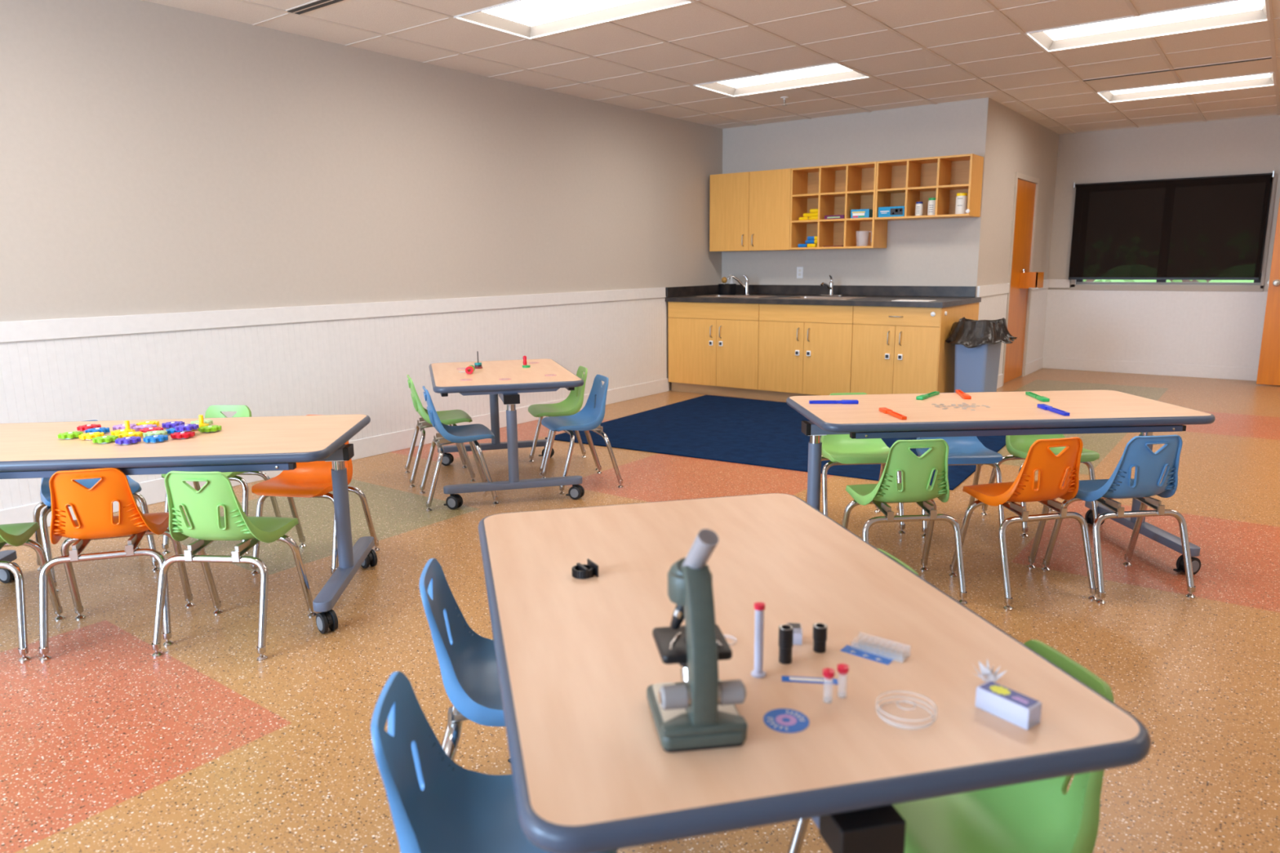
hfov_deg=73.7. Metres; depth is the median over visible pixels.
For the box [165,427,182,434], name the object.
gear
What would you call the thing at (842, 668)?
cap
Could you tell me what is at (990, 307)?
trim
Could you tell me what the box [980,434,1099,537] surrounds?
chair
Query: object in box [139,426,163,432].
gear
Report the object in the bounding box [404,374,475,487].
chair
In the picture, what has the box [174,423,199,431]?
gear
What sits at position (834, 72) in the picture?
ceiling light
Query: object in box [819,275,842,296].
faucet
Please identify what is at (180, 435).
gear
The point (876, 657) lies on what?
slide
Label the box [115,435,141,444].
gear
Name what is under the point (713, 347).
base cabinet
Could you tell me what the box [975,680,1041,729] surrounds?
box
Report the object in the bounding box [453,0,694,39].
ceiling light
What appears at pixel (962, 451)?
chair
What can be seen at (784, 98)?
sprinkler
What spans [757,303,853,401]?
base cabinet
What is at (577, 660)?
table
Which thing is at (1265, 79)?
ceiling light
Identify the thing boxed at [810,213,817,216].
block
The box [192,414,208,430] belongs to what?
gear
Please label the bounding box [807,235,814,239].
block
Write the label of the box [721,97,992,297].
wall
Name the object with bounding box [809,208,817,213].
block
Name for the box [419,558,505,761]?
chair
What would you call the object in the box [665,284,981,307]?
countertop
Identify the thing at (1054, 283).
trim
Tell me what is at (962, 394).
wand
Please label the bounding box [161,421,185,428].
gear
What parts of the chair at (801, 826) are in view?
leg frame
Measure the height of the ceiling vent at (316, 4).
0.006 m
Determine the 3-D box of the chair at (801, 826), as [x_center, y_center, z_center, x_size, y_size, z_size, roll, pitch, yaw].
[0.426,0.621,1.935,0.404,0.640,0.408,-3,11,-13]
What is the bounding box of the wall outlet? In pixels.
[796,266,803,278]
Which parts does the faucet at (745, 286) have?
spout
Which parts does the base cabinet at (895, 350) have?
door, handle, drawer, handle, door, panel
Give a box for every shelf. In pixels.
[789,161,888,249]
[874,153,983,220]
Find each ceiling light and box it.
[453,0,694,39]
[693,62,871,97]
[1023,0,1270,52]
[1096,71,1276,102]
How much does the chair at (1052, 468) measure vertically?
0.640 m
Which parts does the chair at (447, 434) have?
leg frame, leg frame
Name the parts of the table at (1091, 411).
rail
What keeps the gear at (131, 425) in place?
on the table at (261, 443)
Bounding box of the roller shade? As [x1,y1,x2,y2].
[1068,170,1275,279]
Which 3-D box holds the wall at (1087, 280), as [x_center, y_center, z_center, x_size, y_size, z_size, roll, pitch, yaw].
[7.957,-2.512,12.850,7.000,2.700,0.100,7,14,36]
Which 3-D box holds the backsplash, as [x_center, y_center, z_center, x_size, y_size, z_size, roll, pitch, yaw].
[1.975,-1.369,8.575,2.704,0.098,0.020,7,14,36]
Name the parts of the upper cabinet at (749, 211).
door, door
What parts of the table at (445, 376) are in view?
cross rail, red knob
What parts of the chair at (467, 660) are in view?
leg frame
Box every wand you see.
[808,400,858,404]
[879,407,906,419]
[915,391,939,399]
[955,389,971,399]
[1025,391,1049,401]
[1037,404,1070,415]
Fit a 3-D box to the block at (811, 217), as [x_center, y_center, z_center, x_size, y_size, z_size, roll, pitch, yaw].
[1.708,-2.030,8.315,0.090,0.035,0.039,1,11,8]
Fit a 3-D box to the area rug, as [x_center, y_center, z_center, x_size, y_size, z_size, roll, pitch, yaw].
[1.153,0.043,6.557,3.070,0.010,2.460,7,14,36]
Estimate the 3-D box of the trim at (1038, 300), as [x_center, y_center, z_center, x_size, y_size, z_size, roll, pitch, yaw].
[4.569,-1.169,9.813,0.001,0.838,0.838,7,14,36]
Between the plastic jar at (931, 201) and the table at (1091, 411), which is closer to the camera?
the table at (1091, 411)
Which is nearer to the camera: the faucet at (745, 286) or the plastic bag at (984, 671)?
the plastic bag at (984, 671)
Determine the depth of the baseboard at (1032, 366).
9.86 m
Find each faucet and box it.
[728,275,749,295]
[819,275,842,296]
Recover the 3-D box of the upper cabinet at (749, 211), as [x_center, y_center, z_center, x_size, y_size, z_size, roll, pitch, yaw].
[1.193,-2.206,8.778,0.932,0.778,0.374,7,14,36]
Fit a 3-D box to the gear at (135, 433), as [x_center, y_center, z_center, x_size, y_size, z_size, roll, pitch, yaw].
[-1.911,0.033,3.205,0.080,0.022,0.081,2,11,13]
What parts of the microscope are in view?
plate, focus knob, arm, plate, focus knob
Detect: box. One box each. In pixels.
[787,622,802,644]
[824,214,844,219]
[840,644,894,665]
[850,208,872,217]
[878,205,904,217]
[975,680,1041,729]
[1018,269,1044,288]
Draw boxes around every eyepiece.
[777,624,793,664]
[813,622,827,653]
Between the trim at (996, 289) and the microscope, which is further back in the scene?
the trim at (996, 289)
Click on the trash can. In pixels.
(976, 368)
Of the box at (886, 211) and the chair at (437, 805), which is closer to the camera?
the chair at (437, 805)
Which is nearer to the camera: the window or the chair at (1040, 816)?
the chair at (1040, 816)
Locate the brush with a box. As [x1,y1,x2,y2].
[721,276,727,284]
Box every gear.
[57,431,83,439]
[76,423,101,431]
[78,431,104,439]
[84,426,110,433]
[92,435,118,443]
[111,420,135,435]
[112,423,136,430]
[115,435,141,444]
[118,431,142,438]
[133,424,156,431]
[136,420,159,426]
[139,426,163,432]
[142,430,167,437]
[142,434,168,442]
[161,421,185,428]
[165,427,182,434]
[170,431,195,439]
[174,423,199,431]
[190,419,213,425]
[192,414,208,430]
[198,425,222,432]
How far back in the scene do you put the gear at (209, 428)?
3.29 m
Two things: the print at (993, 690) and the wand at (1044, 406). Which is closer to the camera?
the print at (993, 690)
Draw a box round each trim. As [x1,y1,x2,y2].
[0,287,665,342]
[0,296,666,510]
[977,283,1009,297]
[977,293,1007,374]
[1002,172,1039,386]
[1026,288,1048,363]
[1031,279,1049,289]
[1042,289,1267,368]
[1048,279,1070,288]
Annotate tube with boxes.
[751,601,765,678]
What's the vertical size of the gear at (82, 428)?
0.022 m
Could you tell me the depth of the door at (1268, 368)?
8.54 m
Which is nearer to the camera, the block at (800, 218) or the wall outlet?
the block at (800, 218)
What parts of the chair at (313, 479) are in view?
leg frame, leg frame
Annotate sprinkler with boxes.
[780,96,788,106]
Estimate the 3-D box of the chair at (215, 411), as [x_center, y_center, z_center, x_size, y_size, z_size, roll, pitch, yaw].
[-2.005,0.240,4.058,0.408,0.640,0.404,0,11,3]
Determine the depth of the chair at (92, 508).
2.92 m
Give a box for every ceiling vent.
[285,0,344,14]
[1082,56,1271,81]
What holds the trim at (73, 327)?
attached to the wall at (155, 157)
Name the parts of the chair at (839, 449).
leg frame, leg frame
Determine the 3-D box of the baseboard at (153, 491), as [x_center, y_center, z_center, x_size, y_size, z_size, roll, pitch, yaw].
[-2.884,0.407,4.579,0.018,0.134,10.601,7,14,36]
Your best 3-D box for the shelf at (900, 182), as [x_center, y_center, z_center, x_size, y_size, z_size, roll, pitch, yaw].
[2.608,-2.152,7.730,0.850,0.517,0.339,7,14,36]
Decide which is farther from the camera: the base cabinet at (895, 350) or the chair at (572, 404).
the base cabinet at (895, 350)
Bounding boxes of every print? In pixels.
[787,622,800,628]
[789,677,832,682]
[852,213,864,215]
[889,208,902,214]
[989,685,1010,695]
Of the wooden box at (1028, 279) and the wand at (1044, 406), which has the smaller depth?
the wand at (1044, 406)
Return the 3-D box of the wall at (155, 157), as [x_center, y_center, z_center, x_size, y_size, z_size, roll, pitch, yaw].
[-2.642,-0.934,4.787,0.120,2.683,11.881,7,14,36]
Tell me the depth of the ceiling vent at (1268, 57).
6.38 m
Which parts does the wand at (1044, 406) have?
handle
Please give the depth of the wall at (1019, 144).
8.38 m
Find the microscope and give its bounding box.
[646,528,747,752]
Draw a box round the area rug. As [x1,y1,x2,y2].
[545,395,1005,489]
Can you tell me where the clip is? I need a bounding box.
[572,558,598,579]
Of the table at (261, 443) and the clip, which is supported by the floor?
the table at (261, 443)
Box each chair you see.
[0,522,64,662]
[32,419,159,592]
[38,467,194,662]
[151,471,316,661]
[161,404,281,555]
[250,414,379,574]
[370,671,617,852]
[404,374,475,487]
[419,386,498,511]
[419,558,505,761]
[528,365,597,475]
[541,374,623,494]
[786,548,918,852]
[805,392,905,533]
[841,438,967,604]
[892,640,1114,852]
[896,435,1004,537]
[948,436,1097,610]
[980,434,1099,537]
[1041,434,1195,604]
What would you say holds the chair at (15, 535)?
on the floor
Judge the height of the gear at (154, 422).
0.022 m
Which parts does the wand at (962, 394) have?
handle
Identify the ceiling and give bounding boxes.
[141,0,1279,133]
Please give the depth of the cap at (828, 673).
1.22 m
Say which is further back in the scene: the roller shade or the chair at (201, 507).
the roller shade
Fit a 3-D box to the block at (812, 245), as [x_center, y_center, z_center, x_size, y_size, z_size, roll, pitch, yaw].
[1.689,-1.781,8.393,0.090,0.035,0.039,7,14,36]
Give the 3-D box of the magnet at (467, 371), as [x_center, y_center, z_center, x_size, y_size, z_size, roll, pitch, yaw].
[-0.993,-0.327,4.960,0.044,0.044,0.011,-1,11,-2]
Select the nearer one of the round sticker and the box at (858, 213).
the round sticker
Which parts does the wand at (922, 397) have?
handle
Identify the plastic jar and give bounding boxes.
[915,201,923,215]
[927,197,935,215]
[955,192,967,213]
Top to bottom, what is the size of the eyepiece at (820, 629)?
0.044 m
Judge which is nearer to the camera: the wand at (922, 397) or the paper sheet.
the wand at (922, 397)
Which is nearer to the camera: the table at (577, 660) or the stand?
the table at (577, 660)
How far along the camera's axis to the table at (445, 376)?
4.71 m
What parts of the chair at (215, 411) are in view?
leg frame, leg frame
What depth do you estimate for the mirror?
1.18 m
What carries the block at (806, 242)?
on the block at (798, 245)
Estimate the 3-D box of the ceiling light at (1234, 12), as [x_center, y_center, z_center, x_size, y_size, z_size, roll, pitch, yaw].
[3.081,-2.476,5.206,1.238,0.075,0.619,7,14,36]
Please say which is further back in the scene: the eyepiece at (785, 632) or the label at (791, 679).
the eyepiece at (785, 632)
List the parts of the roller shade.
pull chain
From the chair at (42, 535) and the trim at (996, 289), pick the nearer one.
the chair at (42, 535)
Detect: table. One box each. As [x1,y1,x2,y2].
[0,413,377,634]
[429,355,584,509]
[478,493,1151,852]
[786,389,1215,574]
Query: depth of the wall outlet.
8.79 m
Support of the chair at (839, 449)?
on the floor
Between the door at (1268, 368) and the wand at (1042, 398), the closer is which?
the wand at (1042, 398)
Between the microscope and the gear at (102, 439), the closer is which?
the microscope
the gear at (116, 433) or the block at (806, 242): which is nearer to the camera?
the gear at (116, 433)
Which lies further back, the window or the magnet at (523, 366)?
the window
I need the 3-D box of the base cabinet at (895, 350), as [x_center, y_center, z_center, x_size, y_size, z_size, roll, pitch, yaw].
[2.470,-0.641,7.652,0.773,0.911,1.101,7,14,36]
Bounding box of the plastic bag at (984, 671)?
[973,658,1007,682]
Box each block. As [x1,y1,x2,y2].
[797,244,807,247]
[799,217,808,220]
[803,213,811,217]
[804,240,814,244]
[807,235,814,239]
[807,243,816,247]
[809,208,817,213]
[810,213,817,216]
[810,216,817,219]
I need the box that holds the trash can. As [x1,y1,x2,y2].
[954,341,1001,392]
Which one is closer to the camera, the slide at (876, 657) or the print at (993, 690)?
the print at (993, 690)
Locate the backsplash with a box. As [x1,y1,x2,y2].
[735,284,976,297]
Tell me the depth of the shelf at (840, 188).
8.29 m
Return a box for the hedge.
[1083,279,1253,282]
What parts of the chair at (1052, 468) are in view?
leg frame, leg frame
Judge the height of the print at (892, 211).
0.059 m
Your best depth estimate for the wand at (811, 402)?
3.79 m
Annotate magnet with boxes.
[465,366,473,373]
[522,364,530,368]
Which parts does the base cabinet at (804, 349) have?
door, panel, door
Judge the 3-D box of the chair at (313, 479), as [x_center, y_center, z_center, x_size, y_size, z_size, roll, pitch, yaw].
[-1.447,0.291,3.756,0.408,0.640,0.404,1,11,11]
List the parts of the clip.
clip plate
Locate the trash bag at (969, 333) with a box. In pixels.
[945,316,1017,348]
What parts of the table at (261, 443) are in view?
rail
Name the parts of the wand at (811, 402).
handle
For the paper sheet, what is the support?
on the countertop
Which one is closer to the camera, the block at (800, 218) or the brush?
the block at (800, 218)
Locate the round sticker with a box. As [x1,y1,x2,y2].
[763,708,808,733]
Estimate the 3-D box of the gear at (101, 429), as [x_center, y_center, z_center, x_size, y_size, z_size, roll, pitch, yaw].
[-2.095,0.017,3.298,0.080,0.022,0.081,5,12,27]
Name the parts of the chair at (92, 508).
leg frame, leg frame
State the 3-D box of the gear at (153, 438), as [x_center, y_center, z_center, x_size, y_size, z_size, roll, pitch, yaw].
[-1.778,0.045,3.135,0.080,0.022,0.081,6,13,31]
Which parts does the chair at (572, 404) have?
leg frame, leg frame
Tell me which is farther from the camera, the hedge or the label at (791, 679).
the hedge
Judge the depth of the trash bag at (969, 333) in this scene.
6.92 m
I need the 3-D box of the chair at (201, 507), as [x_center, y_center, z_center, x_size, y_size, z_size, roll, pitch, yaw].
[-1.448,0.433,3.018,0.408,0.640,0.404,0,11,5]
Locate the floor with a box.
[0,368,1279,852]
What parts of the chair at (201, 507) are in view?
leg frame, leg frame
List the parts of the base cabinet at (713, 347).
door, panel, door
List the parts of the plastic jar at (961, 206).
lid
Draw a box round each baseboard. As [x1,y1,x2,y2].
[0,377,669,527]
[996,373,1002,388]
[1024,356,1043,375]
[1042,356,1257,381]
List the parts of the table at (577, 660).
label strip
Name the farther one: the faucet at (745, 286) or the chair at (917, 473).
the faucet at (745, 286)
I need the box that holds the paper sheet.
[892,299,934,302]
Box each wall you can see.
[0,0,722,390]
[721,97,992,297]
[980,99,1059,376]
[1048,115,1279,291]
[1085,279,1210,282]
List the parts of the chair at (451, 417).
leg frame, leg frame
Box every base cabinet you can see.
[667,302,760,399]
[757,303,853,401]
[850,302,979,394]
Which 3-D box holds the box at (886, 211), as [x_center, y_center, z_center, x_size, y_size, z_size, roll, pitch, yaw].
[2.334,-1.976,7.860,0.245,0.092,0.122,7,14,36]
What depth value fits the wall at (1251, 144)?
9.20 m
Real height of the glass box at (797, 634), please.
0.028 m
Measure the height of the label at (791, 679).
0.001 m
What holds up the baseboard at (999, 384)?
attached to the wall at (1019, 144)
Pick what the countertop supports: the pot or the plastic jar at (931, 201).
the pot
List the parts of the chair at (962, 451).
leg frame, leg frame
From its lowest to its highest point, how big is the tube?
0.118 m
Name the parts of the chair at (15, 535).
leg frame, leg frame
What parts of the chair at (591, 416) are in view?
leg frame, leg frame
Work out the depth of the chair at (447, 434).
4.66 m
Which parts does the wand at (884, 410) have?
handle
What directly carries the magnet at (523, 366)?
on the table at (445, 376)
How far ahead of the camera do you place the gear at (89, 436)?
3.18 m
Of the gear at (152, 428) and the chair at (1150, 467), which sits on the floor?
the chair at (1150, 467)
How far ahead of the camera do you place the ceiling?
5.79 m
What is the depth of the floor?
2.96 m
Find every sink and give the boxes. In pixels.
[696,294,777,297]
[778,296,866,299]
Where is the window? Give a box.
[1070,173,1277,291]
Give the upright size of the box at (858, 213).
0.082 m
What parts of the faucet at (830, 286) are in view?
spout, deck plate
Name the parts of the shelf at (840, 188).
panel, panel, panel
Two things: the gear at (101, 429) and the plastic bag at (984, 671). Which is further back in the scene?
the gear at (101, 429)
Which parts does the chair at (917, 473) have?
leg frame, leg frame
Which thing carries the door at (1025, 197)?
in the wall at (1019, 144)
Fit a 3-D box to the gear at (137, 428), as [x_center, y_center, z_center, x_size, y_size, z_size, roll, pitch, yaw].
[-1.941,0.005,3.350,0.080,0.022,0.081,-2,11,-9]
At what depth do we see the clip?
1.74 m
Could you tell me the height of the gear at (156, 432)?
0.022 m
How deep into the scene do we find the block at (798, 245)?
8.44 m
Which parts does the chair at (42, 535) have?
leg frame, leg frame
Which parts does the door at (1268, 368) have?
knob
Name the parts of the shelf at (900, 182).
panel, panel, panel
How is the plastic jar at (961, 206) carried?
on the shelf at (900, 182)
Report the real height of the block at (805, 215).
0.035 m
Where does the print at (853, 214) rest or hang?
attached to the box at (858, 213)
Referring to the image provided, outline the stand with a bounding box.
[474,351,482,368]
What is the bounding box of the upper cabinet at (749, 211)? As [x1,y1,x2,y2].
[709,168,792,251]
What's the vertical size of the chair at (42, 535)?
0.640 m
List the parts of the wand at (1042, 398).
handle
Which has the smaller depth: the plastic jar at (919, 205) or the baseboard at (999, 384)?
the plastic jar at (919, 205)
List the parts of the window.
rail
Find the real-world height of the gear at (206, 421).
0.022 m
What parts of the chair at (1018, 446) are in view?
leg frame, leg frame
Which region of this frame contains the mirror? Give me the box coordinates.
[680,667,687,681]
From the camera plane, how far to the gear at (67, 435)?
3.20 m
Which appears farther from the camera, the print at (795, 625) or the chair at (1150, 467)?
the chair at (1150, 467)
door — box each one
[1003,178,1035,383]
[1256,199,1279,385]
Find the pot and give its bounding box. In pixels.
[718,283,736,294]
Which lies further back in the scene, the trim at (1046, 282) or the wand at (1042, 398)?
the trim at (1046, 282)
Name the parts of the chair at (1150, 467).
leg frame, leg frame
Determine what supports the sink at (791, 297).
in the countertop
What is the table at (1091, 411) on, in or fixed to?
on the floor
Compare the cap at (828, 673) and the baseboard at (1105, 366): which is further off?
the baseboard at (1105, 366)
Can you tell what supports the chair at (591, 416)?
on the floor
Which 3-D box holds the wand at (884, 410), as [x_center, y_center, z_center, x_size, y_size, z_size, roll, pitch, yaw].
[1.038,-0.054,3.501,0.031,0.015,0.214,-2,11,-8]
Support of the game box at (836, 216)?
on the shelf at (840, 188)
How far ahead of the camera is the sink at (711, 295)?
8.57 m

